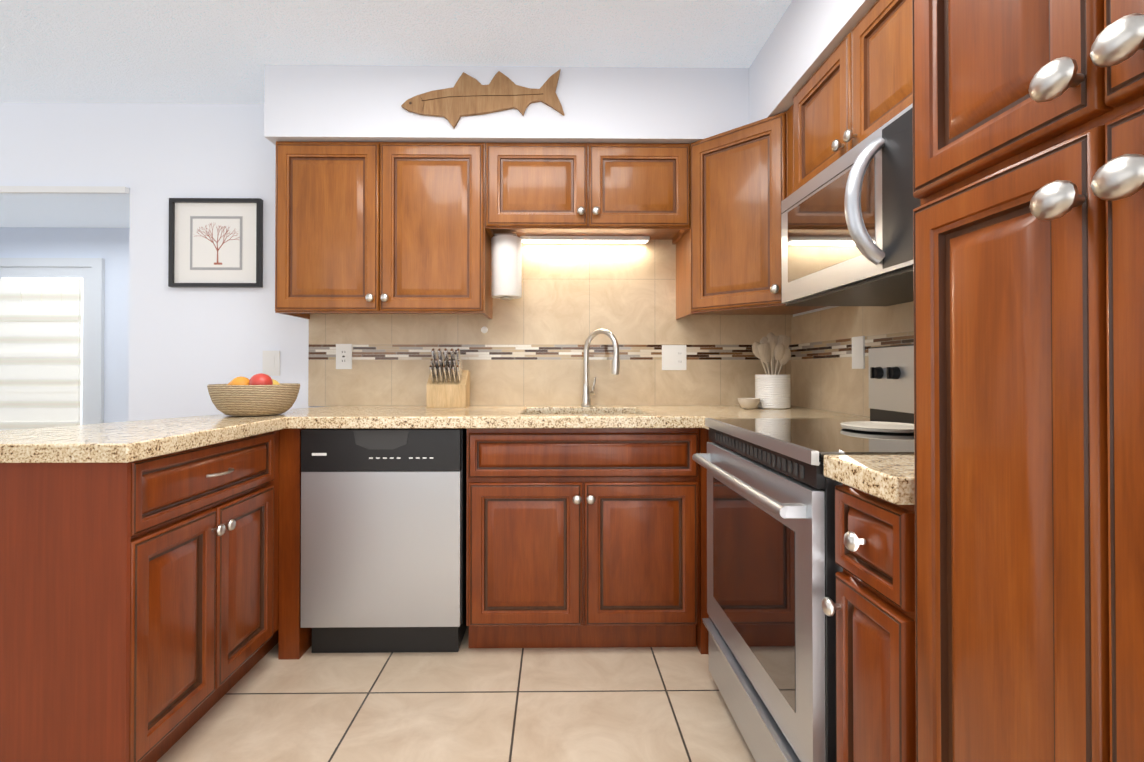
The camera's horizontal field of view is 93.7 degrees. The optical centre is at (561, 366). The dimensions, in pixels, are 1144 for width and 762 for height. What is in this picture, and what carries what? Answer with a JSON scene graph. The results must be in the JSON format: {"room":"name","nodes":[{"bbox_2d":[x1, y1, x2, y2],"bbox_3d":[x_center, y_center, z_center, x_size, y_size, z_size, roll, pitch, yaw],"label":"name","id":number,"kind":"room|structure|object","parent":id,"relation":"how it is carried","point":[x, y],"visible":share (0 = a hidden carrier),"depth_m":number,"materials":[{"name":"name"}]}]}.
{"room":"kitchen","nodes":[
{"label":"kitchen","id":0,"kind":"room"},
{"bbox_2d":[0,227,129,422],"bbox_3d":[-2.404,-0.079,5.032,7.260,2.420,0.100,0,0,-1],"label":"wall","id":1,"kind":"structure","parent":0,"point":[110,246],"depth_m":4.96,"materials":[{"name":"white paint"}]},
{"bbox_2d":[0,258,104,424],"bbox_3d":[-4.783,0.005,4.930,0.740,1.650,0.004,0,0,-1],"label":"window frame","id":2,"kind":"structure","parent":1,"relation":"in","point":[81,329],"depth_m":4.93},
{"bbox_2d":[0,279,81,430],"bbox_3d":[-4.782,-0.055,4.910,0.720,1.490,0.032,0,0,-1],"label":"roman shade","id":3,"kind":"object","parent":2,"relation":"attached to","point":[40,353],"visible":0.88,"depth_m":4.90,"materials":[{"name":"fabric"}]},
{"bbox_2d":[0,102,324,420],"bbox_3d":[-2.375,-0.097,2.697,7.260,2.420,0.100,0,0,-1],"label":"wall","id":4,"kind":"structure","parent":0,"point":[188,346],"depth_m":2.66,"materials":[{"name":"white paint"}]},
{"bbox_2d":[0,186,128,193],"bbox_3d":[-2.797,-0.868,2.631,1.313,0.030,0.025,0,0,-1],"label":"rail","id":5,"kind":"object","parent":4,"relation":"attached to","point":[64,190],"visible":1,"depth_m":2.62,"materials":[{"name":"white"}]},
{"bbox_2d":[168,198,262,287],"bbox_3d":[-1.706,-0.610,2.645,0.445,0.435,0.027,0,0,-1],"label":"framed picture","id":6,"kind":"object","parent":4,"relation":"attached to","point":[215,242],"visible":1,"depth_m":2.65,"materials":[{"name":"black"}]},
{"bbox_2d":[262,351,279,375],"bbox_3d":[-1.439,-0.018,2.654,0.084,0.124,0.007,0,0,-1],"label":"switch plate","id":7,"kind":"object","parent":4,"relation":"attached to","point":[271,364],"visible":0.93,"depth_m":2.65,"materials":[{"name":"white plastic"}]},
{"bbox_2d":[275,141,492,318],"bbox_3d":[-0.802,-0.614,2.490,0.919,0.755,0.357,0,0,-1],"label":"upper cabinet","id":8,"kind":"object","parent":4,"relation":"attached to","point":[380,228],"visible":1,"depth_m":2.35,"materials":[{"name":"brown wood"}]},
{"bbox_2d":[308,240,787,405],"bbox_3d":[-0.049,-0.226,2.673,2.410,0.842,0.008,0,0,-1],"label":"tile backsplash","id":9,"kind":"structure","parent":4,"relation":"attached to","point":[527,349],"depth_m":2.67,"materials":[{"name":"beige tile"}]},
{"bbox_2d":[336,344,351,368],"bbox_3d":[-1.075,-0.050,2.650,0.074,0.118,0.010,0,0,-1],"label":"outlet","id":10,"kind":"object","parent":9,"relation":"attached to","point":[343,351],"depth_m":2.65,"materials":[{"name":"white plastic"}]},
{"bbox_2d":[662,345,685,369],"bbox_3d":[0.557,-0.046,2.670,0.115,0.119,0.010,0,0,-1],"label":"outlet","id":11,"kind":"object","parent":9,"relation":"attached to","point":[673,357],"depth_m":2.67,"materials":[{"name":"white plastic"}]},
{"bbox_2d":[485,143,689,244],"bbox_3d":[0.114,-0.802,2.502,0.908,0.380,0.357,0,0,-1],"label":"upper cabinet","id":12,"kind":"object","parent":4,"relation":"attached to","point":[587,189],"visible":0.98,"depth_m":2.36,"materials":[{"name":"brown wood"}]},
{"bbox_2d":[491,234,521,299],"bbox_3d":[-0.260,-0.462,2.511,0.141,0.297,0.141,0,0,-1],"label":"paper towel","id":13,"kind":"object","parent":12,"relation":"attached to","point":[506,266],"visible":1,"depth_m":2.45,"materials":[{"name":"white paper"}]},
{"bbox_2d":[520,236,649,242],"bbox_3d":[0.111,-0.625,2.638,0.630,0.021,0.062,0,0,-1],"label":"under-cabinet light","id":14,"kind":"object","parent":12,"relation":"attached to","point":[585,239],"visible":0.86,"depth_m":2.61,"materials":[{"name":"white plastic"}]},
{"bbox_2d":[0,0,791,227],"bbox_3d":[-2.403,-1.351,0.942,7.360,0.060,8.300,0,0,-1],"label":"ceiling","id":15,"kind":"structure","parent":0,"point":[150,51],"depth_m":2.16,"materials":[{"name":"white paint"}]},
{"bbox_2d":[157,626,755,761],"bbox_3d":[-2.403,1.129,0.922,7.360,0.060,8.300,0,0,-1],"label":"floor","id":16,"kind":"structure","parent":0,"point":[465,703],"depth_m":1.72,"materials":[{"name":"tile"}]},
{"bbox_2d":[0,431,275,761],"bbox_3d":[-1.399,0.668,1.622,0.704,0.874,0.677,0,0,-1],"label":"base cabinet","id":17,"kind":"object","parent":16,"relation":"on","point":[150,609],"depth_m":1.30,"materials":[{"name":"brown wood"}]},
{"bbox_2d":[0,417,267,462],"bbox_3d":[-1.381,0.207,1.617,0.717,0.045,0.720,0,0,-1],"label":"countertop","id":18,"kind":"structure","parent":17,"relation":"on","point":[122,442],"depth_m":1.41,"materials":[{"name":"stone"}]},
{"bbox_2d":[192,405,869,431],"bbox_3d":[-0.299,0.212,2.266,2.898,0.045,0.790,0,0,-1],"label":"countertop","id":19,"kind":"structure","parent":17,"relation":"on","point":[534,416],"depth_m":2.02,"materials":[{"name":"stone"}]},
{"bbox_2d":[207,373,299,415],"bbox_3d":[-1.197,0.106,2.095,0.314,0.162,0.314,0,0,-1],"label":"fruit basket","id":20,"kind":"object","parent":19,"relation":"on","point":[260,394],"visible":1,"depth_m":1.99,"materials":[{"name":"beige wicker"}]},
{"bbox_2d":[427,348,469,407],"bbox_3d":[-0.537,0.053,2.523,0.180,0.275,0.181,0,0,-1],"label":"knife block","id":21,"kind":"object","parent":19,"relation":"on","point":[448,384],"visible":1,"depth_m":2.48,"materials":[{"name":"brown wood"}]},
{"bbox_2d":[580,328,619,406],"bbox_3d":[0.176,0.006,2.530,0.173,0.370,0.207,0,0,-1],"label":"faucet","id":22,"kind":"object","parent":19,"relation":"on","point":[586,394],"visible":1,"depth_m":2.56,"materials":[{"name":"silver metal"}]},
{"bbox_2d":[737,398,759,408],"bbox_3d":[0.844,0.166,2.420,0.107,0.047,0.107,0,0,-1],"label":"bowl","id":23,"kind":"object","parent":19,"relation":"on","point":[748,403],"visible":1,"depth_m":2.38,"materials":[{"name":"beige ceramic"}]},
{"bbox_2d":[752,332,790,408],"bbox_3d":[0.971,0.015,2.473,0.184,0.351,0.154,0,0,-1],"label":"utensil crock","id":24,"kind":"object","parent":19,"relation":"on","point":[772,390],"visible":0.98,"depth_m":2.46,"materials":[{"name":"white ceramic"}]},
{"bbox_2d":[276,429,311,659],"bbox_3d":[-1.349,0.673,2.306,0.702,0.874,0.688,0,0,-1],"label":"base cabinet","id":25,"kind":"object","parent":16,"relation":"on","point":[293,641],"depth_m":2.03,"materials":[{"name":"brown wood"}]},
{"bbox_2d":[301,429,466,652],"bbox_3d":[-0.689,0.674,2.325,0.606,0.872,0.606,0,0,-1],"label":"dishwasher","id":26,"kind":"object","parent":16,"relation":"on","point":[383,540],"visible":1,"depth_m":2.03,"materials":[{"name":"silver metal"}]},
{"bbox_2d":[466,440,705,653],"bbox_3d":[0.079,0.740,2.353,0.898,0.740,0.625,0,0,-1],"label":"base cabinet","id":27,"kind":"object","parent":16,"relation":"on","point":[586,537],"depth_m":2.05,"materials":[{"name":"brown wood"}]},
{"bbox_2d":[692,344,913,761],"bbox_3d":[0.804,0.516,1.499,0.709,1.175,0.785,0,0,-1],"label":"range","id":28,"kind":"object","parent":16,"relation":"on","point":[773,568],"visible":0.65,"depth_m":1.35,"materials":[{"name":"silver metal"}]},
{"bbox_2d":[840,421,913,432],"bbox_3d":[0.910,0.171,1.521,0.215,0.014,0.215,0,0,-1],"label":"plate","id":29,"kind":"object","parent":28,"relation":"on","point":[882,427],"visible":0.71,"depth_m":1.51,"materials":[{"name":"beige ceramic"}]},
{"bbox_2d":[822,483,915,761],"bbox_3d":[0.845,0.662,0.981,0.653,0.874,0.226,0,0,-1],"label":"base cabinet","id":30,"kind":"object","parent":16,"relation":"on","point":[874,606],"visible":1,"depth_m":0.96,"materials":[{"name":"brown wood"}]},
{"bbox_2d":[824,455,914,504],"bbox_3d":[0.852,0.202,0.986,0.630,0.045,0.237,0,0,-1],"label":"countertop","id":31,"kind":"structure","parent":30,"relation":"on","point":[889,478],"depth_m":0.96,"materials":[{"name":"stone"}]},
{"bbox_2d":[912,0,1143,761],"bbox_3d":[0.848,0.045,0.561,0.658,2.103,0.600,0,0,-1],"label":"pantry","id":32,"kind":"object","parent":16,"relation":"on","point":[1028,191],"visible":1,"depth_m":0.64,"materials":[{"name":"brown wood"}]},
{"bbox_2d":[264,0,877,145],"bbox_3d":[-0.040,-1.169,0.302,2.450,0.313,4.765,0,0,-1],"label":"soffit","id":33,"kind":"structure","parent":0,"point":[364,103],"depth_m":2.33,"materials":[{"name":"white paint"}]},
{"bbox_2d":[401,70,563,128],"bbox_3d":[-0.342,-1.161,2.324,0.706,0.258,0.020,0,0,-1],"label":"decor","id":34,"kind":"object","parent":33,"relation":"attached to","point":[466,95],"visible":1,"depth_m":2.32,"materials":[{"name":"brown wood"}]},
{"bbox_2d":[793,306,838,316],"bbox_3d":[1.241,-0.119,-0.140,0.100,2.420,5.865,0,0,-1],"label":"wall","id":35,"kind":"structure","parent":0,"point":[814,310],"depth_m":2.46,"materials":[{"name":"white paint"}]},
{"bbox_2d":[676,111,826,319],"bbox_3d":[0.861,-0.615,2.374,0.590,0.755,0.628,0,0,-1],"label":"upper cabinet","id":36,"kind":"object","parent":35,"relation":"attached to","point":[728,254],"visible":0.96,"depth_m":2.22,"materials":[{"name":"brown wood"}]},
{"bbox_2d":[787,0,912,195],"bbox_3d":[0.987,-0.797,1.635,0.357,0.403,0.892,0,0,-1],"label":"upper cabinet","id":37,"kind":"object","parent":35,"relation":"attached to","point":[855,90],"visible":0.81,"depth_m":1.54,"materials":[{"name":"brown wood"}]},
{"bbox_2d":[781,103,920,305],"bbox_3d":[0.937,-0.405,1.526,0.458,0.373,0.770,0,0,-1],"label":"microwave","id":38,"kind":"object","parent":37,"relation":"attached to","point":[847,229],"visible":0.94,"depth_m":1.45,"materials":[{"name":"silver metal"}]},
{"bbox_2d":[788,301,913,416],"bbox_3d":[1.163,-0.233,1.772,0.008,0.842,1.800,0,0,-1],"label":"tile backsplash","id":39,"kind":"structure","parent":35,"relation":"attached to","point":[823,377],"depth_m":2.24,"materials":[{"name":"beige tile"}]},
{"bbox_2d":[852,336,864,368],"bbox_3d":[1.152,-0.054,2.086,0.006,0.125,0.080,0,0,-1],"label":"outlet","id":40,"kind":"object","parent":39,"relation":"attached to","point":[858,352],"visible":1,"depth_m":2.08,"materials":[{"name":"white plastic"}]}
]}

